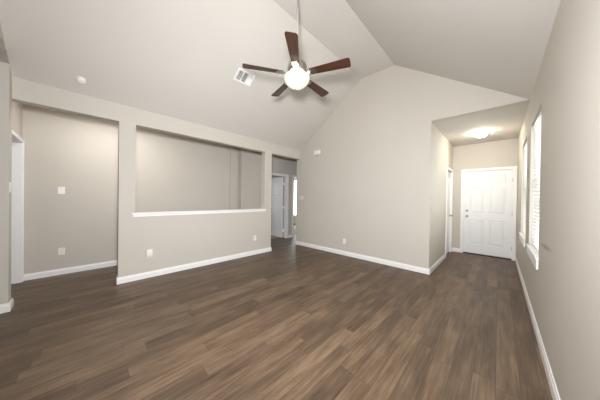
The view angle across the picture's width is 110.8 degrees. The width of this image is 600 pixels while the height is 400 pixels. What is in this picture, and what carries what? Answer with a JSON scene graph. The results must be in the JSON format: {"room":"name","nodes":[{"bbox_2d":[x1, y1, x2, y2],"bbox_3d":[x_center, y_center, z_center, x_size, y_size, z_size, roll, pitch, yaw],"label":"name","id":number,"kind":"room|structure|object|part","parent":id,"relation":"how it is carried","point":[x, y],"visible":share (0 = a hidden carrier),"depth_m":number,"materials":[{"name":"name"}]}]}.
{"room":"empty living room","nodes":[
{"label":"empty living room","id":0,"kind":"room"},
{"bbox_2d":[0,23,11,303],"bbox_3d":[-1.862,-0.709,0.789,4.378,3.986,0.270,1,1,44],"label":"wall","id":1,"kind":"structure","parent":0,"point":[5,71],"depth_m":2.31,"materials":[{"name":"beige paint"}]},
{"bbox_2d":[0,298,13,313],"bbox_3d":[-3.425,1.205,2.290,0.178,0.098,0.285,1,1,44],"label":"baseboard","id":2,"kind":"structure","parent":1,"relation":"attached to","point":[6,307],"depth_m":2.32,"materials":[{"name":"white paint"}]},
{"bbox_2d":[12,102,22,138],"bbox_3d":[-3.860,-0.114,2.713,1.152,2.718,0.120,1,1,44],"label":"wall","id":3,"kind":"structure","parent":0,"point":[17,108],"depth_m":2.91,"materials":[{"name":"beige paint"}]},
{"bbox_2d":[11,130,23,283],"bbox_3d":[-4.196,0.168,2.540,0.862,2.148,0.876,1,1,44],"label":"door","id":4,"kind":"structure","parent":3,"relation":"in","point":[17,206],"depth_m":3.08,"materials":[{"name":"white paint"}]},
{"bbox_2d":[23,104,237,273],"bbox_3d":[-3.594,-0.117,3.907,0.120,2.718,5.250,1,1,44],"label":"wall","id":5,"kind":"structure","parent":0,"point":[78,154],"depth_m":3.70,"materials":[{"name":"beige paint"}]},
{"bbox_2d":[58,247,64,254],"bbox_3d":[-3.967,0.853,3.446,0.009,0.118,0.075,1,1,44],"label":"wall outlet","id":6,"kind":"object","parent":5,"relation":"attached to","point":[61,251],"visible":1,"depth_m":3.44,"materials":[{"name":"white plastic"}]},
{"bbox_2d":[58,187,64,193],"bbox_3d":[-3.954,-0.158,3.432,0.018,0.118,0.078,1,1,44],"label":"light switch","id":7,"kind":"object","parent":5,"relation":"attached to","point":[61,190],"visible":1,"depth_m":3.43,"materials":[{"name":"white plastic"}]},
{"bbox_2d":[24,260,116,280],"bbox_3d":[-2.931,1.198,4.399,0.190,0.098,3.610,1,1,44],"label":"baseboard","id":8,"kind":"structure","parent":5,"relation":"attached to","point":[36,275],"depth_m":3.49,"materials":[{"name":"white paint"}]},
{"bbox_2d":[12,76,299,277],"bbox_3d":[-1.752,-0.154,4.168,0.130,2.837,4.899,1,1,44],"label":"wall","id":9,"kind":"structure","parent":0,"point":[175,240],"depth_m":3.49,"materials":[{"name":"beige paint"}]},
{"bbox_2d":[146,249,152,256],"bbox_3d":[-2.431,0.852,3.342,0.046,0.111,0.086,1,1,44],"label":"wall outlet","id":10,"kind":"object","parent":9,"relation":"attached to","point":[149,252],"visible":1,"depth_m":3.33,"materials":[{"name":"white plastic"}]},
{"bbox_2d":[116,247,271,284],"bbox_3d":[-1.767,1.215,4.170,0.144,0.098,2.903,1,1,44],"label":"baseboard","id":11,"kind":"structure","parent":9,"relation":"attached to","point":[130,278],"depth_m":3.72,"materials":[{"name":"white paint"}]},
{"bbox_2d":[132,209,265,216],"bbox_3d":[-1.757,0.238,4.157,0.168,0.062,2.552,1,1,44],"label":"sill","id":12,"kind":"structure","parent":9,"relation":"attached to","point":[166,213],"depth_m":3.80,"materials":[{"name":"white paint"}]},
{"bbox_2d":[229,146,283,236],"bbox_3d":[-1.248,-0.114,8.345,3.030,2.718,4.900,1,1,44],"label":"wall","id":13,"kind":"structure","parent":0,"point":[232,149],"depth_m":5.57,"materials":[{"name":"beige paint"}]},
{"bbox_2d":[238,148,296,234],"bbox_3d":[-0.419,-0.095,7.028,0.250,2.718,3.650,1,1,44],"label":"wall","id":14,"kind":"structure","parent":0,"point":[249,162],"depth_m":5.93,"materials":[{"name":"beige paint"}]},
{"bbox_2d":[271,173,288,237],"bbox_3d":[-1.008,0.206,6.850,0.885,2.104,0.877,1,1,44],"label":"door","id":15,"kind":"structure","parent":14,"relation":"in","point":[277,207],"depth_m":6.99,"materials":[{"name":"white paint"}]},
{"bbox_3d":[-0.816,0.238,7.163,0.035,2.015,0.730,0,0,-39],"label":"panel","id":16,"kind":"part","parent":15,"relation":"part of","materials":[{"name":"white paint"}]},
{"bbox_2d":[292,175,296,236],"bbox_3d":[0.005,0.216,7.367,0.141,2.104,0.887,1,1,44],"label":"door","id":17,"kind":"structure","parent":14,"relation":"in","point":[294,176],"depth_m":7.01,"materials":[{"name":"white paint"}]},
{"bbox_2d":[0,224,552,399],"bbox_3d":[-2.118,1.312,3.415,8.650,0.104,13.200,1,1,44],"label":"floor","id":18,"kind":"structure","parent":0,"point":[290,321],"depth_m":2.01,"materials":[{"name":"brown wood"}]},
{"bbox_2d":[0,0,560,149],"bbox_3d":[0.785,-2.134,3.369,4.578,1.500,7.646,1,1,44],"label":"ceiling","id":19,"kind":"structure","parent":0,"point":[178,59],"depth_m":2.84,"materials":[{"name":"paint"}]},
{"bbox_2d":[76,76,85,83],"bbox_3d":[-2.820,-1.538,2.665,0.087,0.079,0.088,0,0,-40],"label":"smoke detector","id":20,"kind":"object","parent":19,"relation":"attached to","point":[81,80],"visible":1,"depth_m":2.65,"materials":[{"name":"white plastic"}]},
{"bbox_2d":[234,68,254,86],"bbox_3d":[-0.935,-2.072,3.505,0.175,0.126,0.310,1,1,44],"label":"ceiling vent","id":21,"kind":"object","parent":19,"relation":"in","point":[242,76],"visible":1,"depth_m":3.50,"materials":[{"name":"white metal"}]},
{"bbox_2d":[242,0,350,96],"bbox_3d":[-0.014,-2.036,2.655,1.290,1.307,1.255,1,1,44],"label":"ceiling fan","id":22,"kind":"object","parent":19,"relation":"hanging from","point":[297,77],"visible":1,"depth_m":2.51,"materials":[{"name":"brown wood"}]},
{"bbox_3d":[-0.447,-1.594,2.521,0.490,0.034,0.131,1,0,-14],"label":"blade","id":23,"kind":"part","parent":22,"relation":"part of","materials":[{"name":"brown wood"}]},
{"bbox_3d":[-0.261,-1.595,2.979,0.131,0.034,0.490,1,0,-32],"label":"blade","id":24,"kind":"part","parent":22,"relation":"part of","materials":[{"name":"brown wood"}]},
{"bbox_3d":[-0.069,-1.587,2.203,0.131,0.034,0.490,1,0,4],"label":"blade","id":25,"kind":"part","parent":22,"relation":"part of","materials":[{"name":"brown wood"}]},
{"bbox_3d":[-0.040,-1.478,2.623,0.330,0.146,0.330,1,1,44],"label":"lamp shade","id":26,"kind":"part","parent":22,"relation":"part of","materials":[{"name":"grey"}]},
{"bbox_3d":[0.232,-1.588,2.945,0.131,0.034,0.490,1,0,40],"label":"blade","id":27,"kind":"part","parent":22,"relation":"part of","materials":[{"name":"brown wood"}]},
{"bbox_3d":[0.351,-1.583,2.465,0.490,0.034,0.131,1,0,22],"label":"blade","id":28,"kind":"part","parent":22,"relation":"part of","materials":[{"name":"brown wood"}]},
{"bbox_2d":[474,131,487,137],"bbox_3d":[3.694,-1.333,4.226,0.212,0.099,0.212,1,1,44],"label":"ceiling light","id":29,"kind":"object","parent":19,"relation":"attached to","point":[480,133],"visible":1,"depth_m":4.16,"materials":[{"name":"white glass"}]},
{"bbox_2d":[296,65,529,268],"bbox_3d":[1.576,-0.687,4.459,4.508,3.986,0.130,1,1,44],"label":"wall","id":30,"kind":"structure","parent":0,"point":[369,186],"depth_m":4.25,"materials":[{"name":"beige paint"}]},
{"bbox_2d":[314,150,320,154],"bbox_3d":[0.452,-1.239,5.418,0.200,0.120,0.052,1,1,44],"label":"door chime","id":31,"kind":"object","parent":30,"relation":"attached to","point":[317,152],"visible":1,"depth_m":5.38,"materials":[{"name":"white plastic"}]},
{"bbox_2d":[296,241,429,274],"bbox_3d":[1.084,1.249,4.821,3.351,0.098,0.014,1,1,44],"label":"baseboard","id":32,"kind":"structure","parent":30,"relation":"attached to","point":[359,256],"depth_m":4.41,"materials":[{"name":"white paint"}]},
{"bbox_2d":[431,123,452,265],"bbox_3d":[3.106,-0.034,4.646,0.200,2.719,2.267,1,1,44],"label":"wall","id":33,"kind":"structure","parent":0,"point":[442,157],"depth_m":4.22,"materials":[{"name":"beige paint"}]},
{"bbox_2d":[429,254,445,273],"bbox_3d":[3.116,1.278,4.528,0.014,0.098,2.412,1,1,44],"label":"baseboard","id":34,"kind":"structure","parent":33,"relation":"attached to","point":[443,257],"depth_m":4.08,"materials":[{"name":"white paint"}]},
{"bbox_2d":[445,166,452,253],"bbox_3d":[3.608,0.276,5.078,0.173,2.108,0.772,1,1,44],"label":"door","id":35,"kind":"structure","parent":33,"relation":"in","point":[449,177],"depth_m":5.22,"materials":[{"name":"white paint"}]},
{"bbox_3d":[3.605,0.304,5.081,0.035,2.015,0.647,1,1,44],"label":"panel","id":36,"kind":"part","parent":35,"relation":"part of","materials":[{"name":"white paint"}]},
{"bbox_2d":[452,138,518,247],"bbox_3d":[4.438,-0.019,5.077,1.522,2.719,0.200,1,1,44],"label":"wall","id":37,"kind":"structure","parent":0,"point":[502,153],"depth_m":5.08,"materials":[{"name":"beige paint"}]},
{"bbox_2d":[452,247,459,251],"bbox_3d":[4.007,1.285,5.335,0.181,0.098,0.014,1,1,44],"label":"baseboard","id":38,"kind":"structure","parent":37,"relation":"attached to","point":[453,249],"depth_m":5.33,"materials":[{"name":"white paint"}]},
{"bbox_2d":[460,166,516,260],"bbox_3d":[4.474,0.290,4.962,0.982,2.104,0.173,1,1,44],"label":"door","id":39,"kind":"structure","parent":37,"relation":"in","point":[489,197],"depth_m":4.92,"materials":[{"name":"white paint"}]},
{"bbox_2d":[516,0,599,399],"bbox_3d":[2.334,-0.027,1.900,0.150,2.719,7.696,1,1,44],"label":"wall","id":40,"kind":"structure","parent":0,"point":[564,290],"depth_m":1.22,"materials":[{"name":"beige paint"}]},
{"bbox_2d":[519,232,524,246],"bbox_3d":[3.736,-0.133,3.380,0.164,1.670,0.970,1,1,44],"label":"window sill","id":41,"kind":"structure","parent":40,"relation":"in","point":[521,234],"depth_m":3.39,"materials":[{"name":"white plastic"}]},
{"bbox_3d":[3.710,0.594,3.400,0.119,0.025,0.970,1,1,44],"label":"sill","id":42,"kind":"part","parent":41,"relation":"part of","materials":[{"name":"white paint"}]},
{"bbox_2d":[523,142,526,233],"bbox_3d":[3.731,-0.193,3.385,0.056,1.542,0.914,1,1,44],"label":"window blind","id":43,"kind":"object","parent":40,"relation":"attached to","point":[525,146],"visible":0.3,"depth_m":3.59,"materials":[{"name":"white paint"}]},
{"bbox_2d":[526,243,538,269],"bbox_3d":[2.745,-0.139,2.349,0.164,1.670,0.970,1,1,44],"label":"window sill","id":44,"kind":"structure","parent":40,"relation":"in","point":[532,252],"depth_m":2.28,"materials":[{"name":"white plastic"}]},
{"bbox_3d":[2.719,0.588,2.369,0.119,0.025,0.970,1,1,44],"label":"sill","id":45,"kind":"part","parent":44,"relation":"part of","materials":[{"name":"white paint"}]},
{"bbox_2d":[532,111,540,252],"bbox_3d":[2.740,-0.200,2.354,0.056,1.542,0.914,1,1,44],"label":"window blind","id":46,"kind":"object","parent":40,"relation":"attached to","point":[537,126],"visible":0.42,"depth_m":2.49,"materials":[{"name":"white paint"}]},
{"bbox_3d":[2.729,0.561,2.359,0.052,0.020,0.906,1,1,44],"label":"rail","id":47,"kind":"part","parent":46,"relation":"part of","materials":[{"name":"white paint"}]},
{"bbox_2d":[515,257,560,399],"bbox_3d":[2.282,1.283,1.991,0.014,0.098,7.226,1,1,44],"label":"baseboard","id":48,"kind":"structure","parent":40,"relation":"attached to","point":[554,392],"depth_m":1.79,"materials":[{"name":"white paint"}]}
]}

